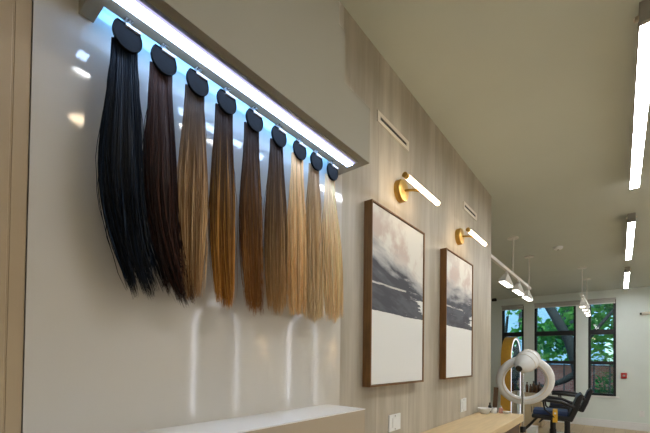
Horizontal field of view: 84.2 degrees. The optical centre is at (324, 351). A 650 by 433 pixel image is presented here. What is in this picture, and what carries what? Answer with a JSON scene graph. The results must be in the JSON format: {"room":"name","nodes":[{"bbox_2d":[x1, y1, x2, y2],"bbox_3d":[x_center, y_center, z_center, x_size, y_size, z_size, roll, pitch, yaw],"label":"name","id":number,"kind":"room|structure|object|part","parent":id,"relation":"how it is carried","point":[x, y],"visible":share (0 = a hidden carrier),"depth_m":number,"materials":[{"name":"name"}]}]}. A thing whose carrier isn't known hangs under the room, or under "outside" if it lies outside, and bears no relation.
{"room":"salon","nodes":[
{"label":"salon","id":0,"kind":"room"},
{"bbox_2d":[95,16,168,299],"bbox_3d":[-0.412,-0.413,0.787,0.041,0.596,0.159,0,-1,36],"label":"extension","id":1,"kind":"object","parent":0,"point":[121,175],"visible":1,"depth_m":0.76,"materials":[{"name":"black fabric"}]},
{"bbox_2d":[142,42,195,305],"bbox_3d":[-0.360,-0.408,0.851,0.039,0.603,0.143,0,-1,39],"label":"extension","id":2,"kind":"object","parent":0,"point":[159,156],"visible":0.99,"depth_m":0.82,"materials":[{"name":"brown"}]},
{"bbox_2d":[177,66,208,300],"bbox_3d":[-0.326,-0.415,0.892,0.084,0.586,0.040,2,-1,-44],"label":"extension","id":3,"kind":"object","parent":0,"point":[192,181],"visible":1,"depth_m":0.88,"materials":[{"name":"brown"}]},
{"bbox_2d":[208,86,237,309],"bbox_3d":[-0.268,-0.410,0.961,0.089,0.594,0.042,2,-1,-42],"label":"extension","id":4,"kind":"object","parent":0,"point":[221,204],"visible":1,"depth_m":0.95,"materials":[{"name":"brown"}]},
{"bbox_2d":[305,149,325,322],"bbox_3d":[-0.038,-0.398,1.249,0.042,0.604,0.096,0,-1,36],"label":"extension","id":5,"kind":"object","parent":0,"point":[314,235],"visible":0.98,"depth_m":1.23,"materials":[{"name":"beige"}]},
{"bbox_2d":[339,7,491,432],"bbox_3d":[0.700,-0.009,2.371,0.160,2.790,2.212,0,-1,39],"label":"wall","id":6,"kind":"structure","parent":0,"point":[431,160],"depth_m":2.00,"materials":[{"name":"wood"}]},
{"bbox_2d":[21,0,343,432],"bbox_3d":[-0.261,-0.041,1.081,0.012,2.790,1.003,0,-1,39],"label":"panel","id":7,"kind":"object","parent":6,"relation":"attached to","point":[98,358],"visible":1,"depth_m":0.81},
{"bbox_2d":[78,0,369,174],"bbox_3d":[-0.173,-1.069,1.046,0.168,0.733,0.872,0,-1,39],"label":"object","id":8,"kind":"structure","parent":6,"relation":"attached to","point":[294,50],"depth_m":1.00,"materials":[{"name":"beige paint"}]},
{"bbox_2d":[238,106,264,314],"bbox_3d":[-0.208,-0.404,1.038,0.043,0.602,0.100,0,-1,43],"label":"extension","id":9,"kind":"object","parent":8,"relation":"hanging from","point":[250,197],"visible":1,"depth_m":1.02,"materials":[{"name":"brown"}]},
{"bbox_2d":[262,123,287,315],"bbox_3d":[-0.148,-0.407,1.109,0.040,0.592,0.106,0,-1,39],"label":"extension","id":10,"kind":"object","parent":8,"relation":"hanging from","point":[275,219],"visible":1,"depth_m":1.09,"materials":[{"name":"brown"}]},
{"bbox_2d":[114,0,357,166],"bbox_3d":[-0.154,-0.700,1.015,0.048,0.007,0.808,0,-1,39],"label":"led light bar","id":11,"kind":"object","parent":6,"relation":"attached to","point":[144,10],"visible":1,"depth_m":0.89,"materials":[{"name":"glowing white plastic diffuser"}]},
{"bbox_2d":[287,137,306,316],"bbox_3d":[-0.090,-0.407,1.182,0.041,0.586,0.100,0,-1,39],"label":"extension","id":12,"kind":"object","parent":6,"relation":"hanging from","point":[296,212],"visible":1,"depth_m":1.17,"materials":[{"name":"beige"}]},
{"bbox_2d":[322,160,342,323],"bbox_3d":[0.028,-0.400,1.327,0.042,0.595,0.126,0,-1,37],"label":"extension","id":13,"kind":"object","parent":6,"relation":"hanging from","point":[332,250],"visible":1,"depth_m":1.30,"materials":[{"name":"beige"}]},
{"bbox_2d":[377,110,408,151],"bbox_3d":[0.347,-1.105,1.810,0.006,0.053,0.321,0,-1,39],"label":"air vent","id":14,"kind":"object","parent":6,"relation":"in","point":[382,120],"visible":1,"depth_m":1.79,"materials":[{"name":"beige metal"}]},
{"bbox_2d":[362,199,424,386],"bbox_3d":[0.361,-0.253,1.797,0.042,0.826,0.552,0,-1,39],"label":"framed painting","id":15,"kind":"object","parent":6,"relation":"attached to","point":[394,248],"visible":1,"depth_m":1.73,"materials":[{"name":"brown wood"}]},
{"bbox_2d":[388,413,400,431],"bbox_3d":[0.352,0.354,1.812,0.009,0.082,0.118,0,-1,39],"label":"wall switch","id":16,"kind":"object","parent":6,"relation":"attached to","point":[394,421],"visible":1,"depth_m":1.80,"materials":[{"name":"white plastic"}]},
{"bbox_2d":[394,172,439,205],"bbox_3d":[0.435,-0.826,1.810,0.142,0.112,0.385,0,-1,39],"label":"picture light","id":17,"kind":"object","parent":6,"relation":"attached to","point":[401,191],"visible":1,"depth_m":1.81,"materials":[{"name":"gold metal"}]},
{"bbox_3d":[0.395,-0.826,1.846,0.033,0.112,0.112,0,-1,39],"label":"wall plate","id":18,"kind":"part","parent":17,"relation":"part of","materials":[{"name":"gold metal"}]},
{"bbox_3d":[0.444,-0.816,1.823,0.105,0.033,0.015,0,-1,22],"label":"arm","id":19,"kind":"part","parent":17,"relation":"part of","materials":[{"name":"gold metal"}]},
{"bbox_2d":[439,248,472,379],"bbox_3d":[0.909,-0.236,2.467,0.042,0.826,0.530,0,-1,39],"label":"framed painting","id":20,"kind":"object","parent":6,"relation":"attached to","point":[456,273],"visible":1,"depth_m":2.39,"materials":[{"name":"brown wood"}]},
{"bbox_2d":[460,398,466,411],"bbox_3d":[1.005,0.384,2.611,0.009,0.094,0.120,0,-1,39],"label":"wall switch","id":21,"kind":"object","parent":6,"relation":"attached to","point":[463,401],"visible":1,"depth_m":2.60,"materials":[{"name":"white plastic"}]},
{"bbox_2d":[463,201,476,220],"bbox_3d":[1.102,-1.068,2.732,0.006,0.055,0.307,0,-1,39],"label":"air vent","id":22,"kind":"object","parent":6,"relation":"in","point":[466,207],"visible":1,"depth_m":2.71,"materials":[{"name":"beige metal"}]},
{"bbox_2d":[455,227,486,245],"bbox_3d":[0.988,-0.809,2.485,0.142,0.112,0.385,0,-1,39],"label":"picture light","id":23,"kind":"object","parent":6,"relation":"attached to","point":[459,233],"visible":1,"depth_m":2.49,"materials":[{"name":"gold metal"}]},
{"bbox_3d":[0.947,-0.809,2.522,0.033,0.112,0.112,0,-1,39],"label":"wall plate","id":24,"kind":"part","parent":23,"relation":"part of","materials":[{"name":"gold metal"}]},
{"bbox_2d":[339,0,649,299],"bbox_3d":[1.735,-1.446,2.721,7.400,0.120,12.750,0,-1,39],"label":"ceiling","id":25,"kind":"structure","parent":0,"point":[535,97],"depth_m":2.11,"materials":[{"name":"paint"}]},
{"bbox_2d":[491,236,533,300],"bbox_3d":[2.192,-1.052,4.227,0.124,0.611,2.275,0,-1,39],"label":"track light","id":26,"kind":"object","parent":25,"relation":"hanging from","point":[505,279],"visible":0.94,"depth_m":4.28,"materials":[{"name":"white metal"}]},
{"bbox_3d":[2.026,-0.810,4.024,0.078,0.105,0.390,0,-1,39],"label":"lamp shade","id":27,"kind":"part","parent":26,"relation":"part of","materials":[{"name":"white metal"}]},
{"bbox_3d":[2.186,-0.919,4.219,0.032,0.034,2.260,0,-1,39],"label":"rail","id":28,"kind":"part","parent":26,"relation":"part of","materials":[{"name":"white metal"}]},
{"bbox_3d":[2.233,-1.139,4.277,0.011,0.409,0.011,1,-1,-28],"label":"stem","id":29,"kind":"part","parent":26,"relation":"part of","materials":[{"name":"white metal"}]},
{"bbox_3d":[2.418,-0.797,4.503,0.078,0.105,0.390,0,-1,39],"label":"lamp shade","id":30,"kind":"part","parent":26,"relation":"part of","materials":[{"name":"white metal"}]},
{"bbox_3d":[2.786,-0.786,4.952,0.078,0.105,0.390,0,-1,39],"label":"lamp shade","id":31,"kind":"part","parent":26,"relation":"part of","materials":[{"name":"white metal"}]},
{"bbox_2d":[553,246,562,249],"bbox_3d":[2.979,-1.322,4.601,0.110,0.040,0.110,0,-1,39],"label":"smoke detector","id":32,"kind":"object","parent":25,"relation":"attached to","point":[555,247],"visible":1,"depth_m":4.57,"materials":[{"name":"white plastic"}]},
{"bbox_2d":[577,267,590,315],"bbox_3d":[4.446,-0.994,6.145,0.124,0.611,1.700,0,-1,39],"label":"track light","id":33,"kind":"object","parent":25,"relation":"hanging from","point":[584,305],"visible":1,"depth_m":5.94,"materials":[{"name":"white metal"}]},
{"bbox_3d":[4.445,-0.861,6.143,0.032,0.034,1.700,0,-1,39],"label":"rail","id":34,"kind":"part","parent":33,"relation":"part of","materials":[{"name":"white metal"}]},
{"bbox_2d":[623,267,630,287],"bbox_3d":[5.131,-1.249,6.126,0.092,0.085,1.572,0,-1,39],"label":"ceiling light","id":35,"kind":"object","parent":25,"relation":"attached to","point":[627,269],"visible":1,"depth_m":5.82,"materials":[{"name":"grey plastic"}]},
{"bbox_2d":[624,272,629,287],"bbox_3d":[5.138,-1.211,6.135,0.055,0.008,1.544,0,-1,39],"label":"diffuser","id":36,"kind":"object","parent":35,"relation":"attached to","point":[626,276],"depth_m":6.01,"materials":[{"name":"white plastic"}]},
{"bbox_2d":[625,213,637,259],"bbox_3d":[3.539,-1.299,4.180,0.092,0.085,1.702,0,-1,39],"label":"ceiling light","id":37,"kind":"object","parent":25,"relation":"attached to","point":[631,219],"visible":1,"depth_m":3.88,"materials":[{"name":"grey plastic"}]},
{"bbox_2d":[626,222,634,259],"bbox_3d":[3.546,-1.261,4.189,0.055,0.008,1.674,0,-1,39],"label":"diffuser","id":38,"kind":"object","parent":37,"relation":"attached to","point":[630,225],"depth_m":4.03,"materials":[{"name":"white plastic"}]},
{"bbox_2d":[630,0,649,188],"bbox_3d":[1.867,-1.351,2.137,0.092,0.085,1.822,0,-1,39],"label":"ceiling light","id":39,"kind":"object","parent":25,"relation":"attached to","point":[642,72],"visible":1,"depth_m":1.83,"materials":[{"name":"grey plastic"}]},
{"bbox_2d":[505,304,604,360],"bbox_3d":[12.011,-2.360,22.542,9.200,9.000,6.600,0,-1,39],"label":"sky","id":40,"kind":"structure","parent":0,"point":[542,312],"depth_m":19.12,"materials":[{"name":"blue"}]},
{"bbox_2d":[490,286,649,423],"bbox_3d":[5.665,0.132,7.522,7.000,2.790,0.220,0,-1,39],"label":"wall","id":41,"kind":"structure","parent":0,"point":[632,328],"depth_m":7.22,"materials":[{"name":"white paint"}]},
{"bbox_2d":[502,306,523,390],"bbox_3d":[4.444,-0.087,8.502,0.470,1.970,0.100,0,-1,39],"label":"window","id":42,"kind":"structure","parent":41,"relation":"in","point":[508,334],"depth_m":8.46,"materials":[{"name":"black metal"}]},
{"bbox_2d":[501,304,523,310],"bbox_3d":[4.387,-1.040,8.432,0.470,0.112,0.031,0,-1,39],"label":"roller blind","id":43,"kind":"object","parent":42,"relation":"attached to","point":[509,307],"visible":1,"depth_m":8.43,"materials":[{"name":"grey fabric"}]},
{"bbox_2d":[534,306,575,392],"bbox_3d":[5.090,-0.088,7.973,0.780,1.970,0.100,0,-1,39],"label":"window","id":44,"kind":"structure","parent":41,"relation":"in","point":[571,332],"depth_m":7.90,"materials":[{"name":"black metal"}]},
{"bbox_2d":[497,410,649,431],"bbox_3d":[5.572,1.450,7.407,7.000,0.150,0.024,0,-1,39],"label":"baseboard","id":45,"kind":"structure","parent":41,"relation":"attached to","point":[577,420],"depth_m":7.25,"materials":[{"name":"white plastic"}]},
{"bbox_2d":[534,297,615,308],"bbox_3d":[5.290,-1.041,7.693,1.445,0.112,0.031,0,-1,39],"label":"roller blind","id":46,"kind":"object","parent":41,"relation":"attached to","point":[603,300],"visible":1,"depth_m":7.69,"materials":[{"name":"grey fabric"}]},
{"bbox_2d":[588,299,615,395],"bbox_3d":[5.730,-0.088,7.449,0.455,1.970,0.100,0,-1,39],"label":"window","id":47,"kind":"structure","parent":41,"relation":"in","point":[603,331],"depth_m":7.39,"materials":[{"name":"black metal"}]},
{"bbox_2d":[591,395,618,397],"bbox_3d":[5.664,0.910,7.367,0.555,0.030,0.090,0,-1,39],"label":"trim","id":48,"kind":"structure","parent":41,"relation":"attached to","point":[591,395],"depth_m":7.30,"materials":[{"name":"white plastic"}]},
{"bbox_2d":[621,373,626,378],"bbox_3d":[5.924,0.469,7.133,0.090,0.110,0.042,0,-1,39],"label":"fire alarm","id":49,"kind":"object","parent":41,"relation":"attached to","point":[623,375],"visible":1,"depth_m":7.12,"materials":[{"name":"red plastic"}]},
{"bbox_2d":[519,419,649,432],"bbox_3d":[1.699,1.463,2.675,7.400,0.120,12.750,0,-1,39],"label":"floor","id":50,"kind":"structure","parent":0,"point":[575,428],"depth_m":7.03,"materials":[{"name":"brown wood"}]},
{"bbox_2d":[133,404,364,432],"bbox_3d":[-0.371,0.768,0.794,0.176,1.160,1.389,0,-1,39],"label":"countertop","id":51,"kind":"structure","parent":50,"relation":"on","point":[326,418],"depth_m":1.06,"materials":[{"name":"white stone"}]},
{"bbox_2d":[421,412,523,432],"bbox_3d":[0.779,0.923,2.098,0.303,0.920,2.010,0,-1,39],"label":"countertop","id":52,"kind":"structure","parent":50,"relation":"on","point":[477,422],"depth_m":2.38,"materials":[{"name":"brown wood"}]},
{"bbox_2d":[478,407,491,413],"bbox_3d":[1.236,0.457,2.789,0.100,0.045,0.100,0,-1,39],"label":"bowl","id":53,"kind":"object","parent":52,"relation":"on","point":[483,410],"visible":1,"depth_m":2.76,"materials":[{"name":"ceramic"}]},
{"bbox_2d":[491,407,496,413],"bbox_3d":[1.328,0.456,2.830,0.044,0.050,0.045,0,-1,39],"label":"candle jar","id":54,"kind":"object","parent":52,"relation":"on","point":[494,409],"visible":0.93,"depth_m":2.81,"materials":[{"name":"white ceramic"}]},
{"bbox_2d":[493,387,497,411],"bbox_3d":[1.364,0.382,2.887,0.048,0.201,0.024,0,-1,39],"label":"card stand","id":55,"kind":"object","parent":52,"relation":"on","point":[495,392],"visible":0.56,"depth_m":2.88,"materials":[{"name":"brown wood"}]},
{"bbox_3d":[0.776,0.949,2.100,0.260,0.868,1.970,0,-1,39],"label":"panel","id":56,"kind":"part","parent":52,"relation":"part of","materials":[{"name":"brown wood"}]},
{"bbox_2d":[501,337,524,427],"bbox_3d":[3.728,0.599,7.208,0.320,1.800,0.940,0,-1,39],"label":"mirror","id":57,"kind":"object","parent":50,"relation":"on","point":[510,348],"visible":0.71,"depth_m":6.96,"materials":[{"name":"gold metal"}]},
{"bbox_3d":[3.728,0.599,7.208,0.180,1.800,0.900,0,-1,39],"label":"frame","id":58,"kind":"part","parent":57,"relation":"part of","materials":[{"name":"gold metal"}]},
{"bbox_2d":[511,338,519,413],"bbox_3d":[3.754,0.599,7.187,0.106,1.770,0.870,0,-1,39],"label":"mirror glass","id":59,"kind":"object","parent":57,"relation":"on","point":[515,345],"depth_m":7.12,"materials":[{"name":"silver mirror"}]},
{"bbox_2d":[496,349,554,432],"bbox_3d":[2.102,0.698,3.813,0.570,1.454,0.545,0,-1,39],"label":"steamer","id":60,"kind":"object","parent":50,"relation":"on","point":[527,360],"visible":1,"depth_m":3.75,"materials":[{"name":"white plastic"}]},
{"bbox_2d":[526,425,538,432],"bbox_3d":[3.805,1.423,6.607,0.168,0.135,0.208,0,-1,39],"label":"storage box","id":61,"kind":"object","parent":50,"relation":"on","point":[533,428],"visible":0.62,"depth_m":6.54,"materials":[{"name":"white plastic"}]},
{"bbox_2d":[524,392,544,426],"bbox_3d":[4.265,1.155,7.327,0.320,0.665,0.395,0,-1,39],"label":"storage cabinet","id":62,"kind":"object","parent":50,"relation":"on","point":[529,408],"visible":0.53,"depth_m":7.21,"materials":[{"name":"brown wood"}]},
{"bbox_3d":[4.095,1.159,7.235,0.144,0.590,0.012,0,-1,39],"label":"door","id":63,"kind":"part","parent":62,"relation":"part of","materials":[{"name":"brown wood"}]},
{"bbox_2d":[532,381,534,392],"bbox_3d":[4.229,0.706,7.300,0.054,0.232,0.054,0,-1,39],"label":"bottle","id":64,"kind":"object","parent":62,"relation":"on","point":[533,384],"visible":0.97,"depth_m":7.28,"materials":[{"name":"brown glass"}]},
{"bbox_3d":[4.209,1.159,7.142,0.144,0.590,0.012,0,-1,39],"label":"door","id":65,"kind":"part","parent":62,"relation":"part of","materials":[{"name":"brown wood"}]},
{"bbox_2d":[519,392,582,432],"bbox_3d":[3.416,1.035,5.470,0.808,0.866,0.582,0,-1,33],"label":"salon chair","id":66,"kind":"object","parent":50,"relation":"on","point":[544,413],"visible":0.83,"depth_m":5.29,"materials":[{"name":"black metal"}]},
{"bbox_3d":[3.120,1.130,5.518,0.248,0.286,0.024,0,-1,33],"label":"footrest arm","id":67,"kind":"part","parent":66,"relation":"part of","materials":[{"name":"black plastic"}]},
{"bbox_3d":[3.430,0.963,5.462,0.490,0.060,0.470,0,-1,33],"label":"seat","id":68,"kind":"part","parent":66,"relation":"part of","materials":[{"name":"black leather"}]},
{"bbox_2d":[533,407,567,415],"bbox_3d":[3.425,0.903,5.467,0.445,0.070,0.400,0,-1,33],"label":"cushion","id":69,"kind":"object","parent":66,"relation":"on","point":[537,411],"depth_m":5.35,"materials":[{"name":"blue leather"}]},
{"bbox_2d":[553,408,557,422],"bbox_3d":[3.401,0.937,5.317,0.060,0.176,0.230,0,-1,33],"label":"strap","id":70,"kind":"object","parent":66,"relation":"on","point":[555,411],"visible":1,"depth_m":5.22,"materials":[{"name":"yellow plastic"}]},
{"bbox_3d":[3.328,0.739,5.218,0.489,0.124,0.052,0,-1,33],"label":"armrest","id":71,"kind":"part","parent":66,"relation":"part of","materials":[{"name":"black leather"}]},
{"bbox_3d":[3.619,0.750,5.661,0.489,0.124,0.052,0,-1,33],"label":"armrest","id":72,"kind":"part","parent":66,"relation":"part of","materials":[{"name":"black leather"}]},
{"bbox_3d":[3.678,0.804,5.303,0.188,0.404,0.470,0,-1,33],"label":"backrest","id":73,"kind":"part","parent":66,"relation":"part of","materials":[{"name":"black leather"}]},
{"bbox_2d":[538,387,592,432],"bbox_3d":[4.301,1.061,6.465,0.808,0.866,0.582,0,-1,35],"label":"salon chair","id":74,"kind":"object","parent":50,"relation":"on","point":[586,398],"visible":0.62,"depth_m":6.30,"materials":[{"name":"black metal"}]},
{"bbox_3d":[4.316,0.989,6.457,0.490,0.060,0.470,0,-1,35],"label":"seat","id":75,"kind":"part","parent":74,"relation":"part of","materials":[{"name":"black leather"}]},
{"bbox_2d":[550,401,579,407],"bbox_3d":[4.310,0.929,6.462,0.445,0.070,0.400,0,-1,35],"label":"cushion","id":76,"kind":"object","parent":74,"relation":"on","point":[552,405],"depth_m":6.36,"materials":[{"name":"black leather"}]},
{"bbox_3d":[4.510,0.776,6.649,0.489,0.124,0.052,0,-1,35],"label":"armrest","id":77,"kind":"part","parent":74,"relation":"part of","materials":[{"name":"black leather"}]},
{"bbox_3d":[4.204,0.765,6.216,0.489,0.124,0.052,0,-1,35],"label":"armrest","id":78,"kind":"part","parent":74,"relation":"part of","materials":[{"name":"black leather"}]},
{"bbox_3d":[4.557,0.830,6.290,0.188,0.404,0.470,0,-1,35],"label":"backrest","id":79,"kind":"part","parent":74,"relation":"part of","materials":[{"name":"black leather"}]},
{"label":"outside","id":80,"kind":"structure","parent":0,"visible":0},
{"bbox_3d":[14.988,2.233,19.703,28.000,0.200,30.440,0,-1,39],"label":"ground","id":81,"kind":"structure","parent":80,"visible":0},
{"bbox_2d":[505,310,554,346],"bbox_3d":[6.672,-0.650,12.660,2.710,5.147,1.763,0,-1,39],"label":"tree","id":82,"kind":"object","parent":81,"relation":"on","point":[508,311],"visible":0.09,"depth_m":12.34,"materials":[{"name":"green plant"}]},
{"bbox_2d":[521,364,612,392],"bbox_3d":[9.928,1.199,11.942,26.000,1.500,0.400,0,-1,39],"label":"wall","id":83,"kind":"structure","parent":81,"relation":"on","point":[557,369],"depth_m":12.82,"materials":[{"name":"red brick"}]},
{"bbox_2d":[537,303,612,366],"bbox_3d":[8.965,-0.914,11.046,5.122,5.681,1.799,0,-1,39],"label":"tree","id":84,"kind":"object","parent":81,"relation":"on","point":[595,320],"visible":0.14,"depth_m":11.44,"materials":[{"name":"green plant"}]},
{"bbox_2d":[537,303,612,387],"bbox_3d":[7.334,-0.776,10.230,4.851,5.377,2.428,0,-1,39],"label":"tree","id":85,"kind":"object","parent":81,"relation":"on","point":[567,340],"visible":0.11,"depth_m":9.68,"materials":[{"name":"green plant"}]},
{"bbox_2d":[548,364,612,393],"bbox_3d":[7.034,1.073,9.984,6.400,1.620,0.030,0,-1,39],"label":"iron fence","id":86,"kind":"object","parent":81,"relation":"on","point":[564,365],"visible":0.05,"depth_m":9.77,"materials":[{"name":"metal"}]},
{"bbox_3d":[7.035,0.968,9.986,6.400,1.230,0.030,0,-1,39],"label":"rail","id":87,"kind":"part","parent":86,"relation":"part of","materials":[{"name":"metal"}]},
{"bbox_2d":[592,371,612,393],"bbox_3d":[8.156,1.217,10.377,0.764,1.374,0.676,0,-1,39],"label":"shrub","id":88,"kind":"object","parent":81,"relation":"on","point":[603,389],"visible":0.27,"depth_m":10.36,"materials":[{"name":"green plant"}]},
{"bbox_3d":[-1.326,-0.073,-0.095,0.148,2.790,4.172,0,-1,39],"label":"wall","id":89,"kind":"structure","parent":0,"visible":0},
{"bbox_2d":[0,0,31,432],"bbox_3d":[-0.823,-0.059,0.396,0.009,2.790,0.768,0,-1,39],"label":"wall panel","id":90,"kind":"object","parent":89,"relation":"attached to","point":[15,15],"visible":1,"depth_m":0.68,"materials":[{"name":"beige paint"}]}
]}

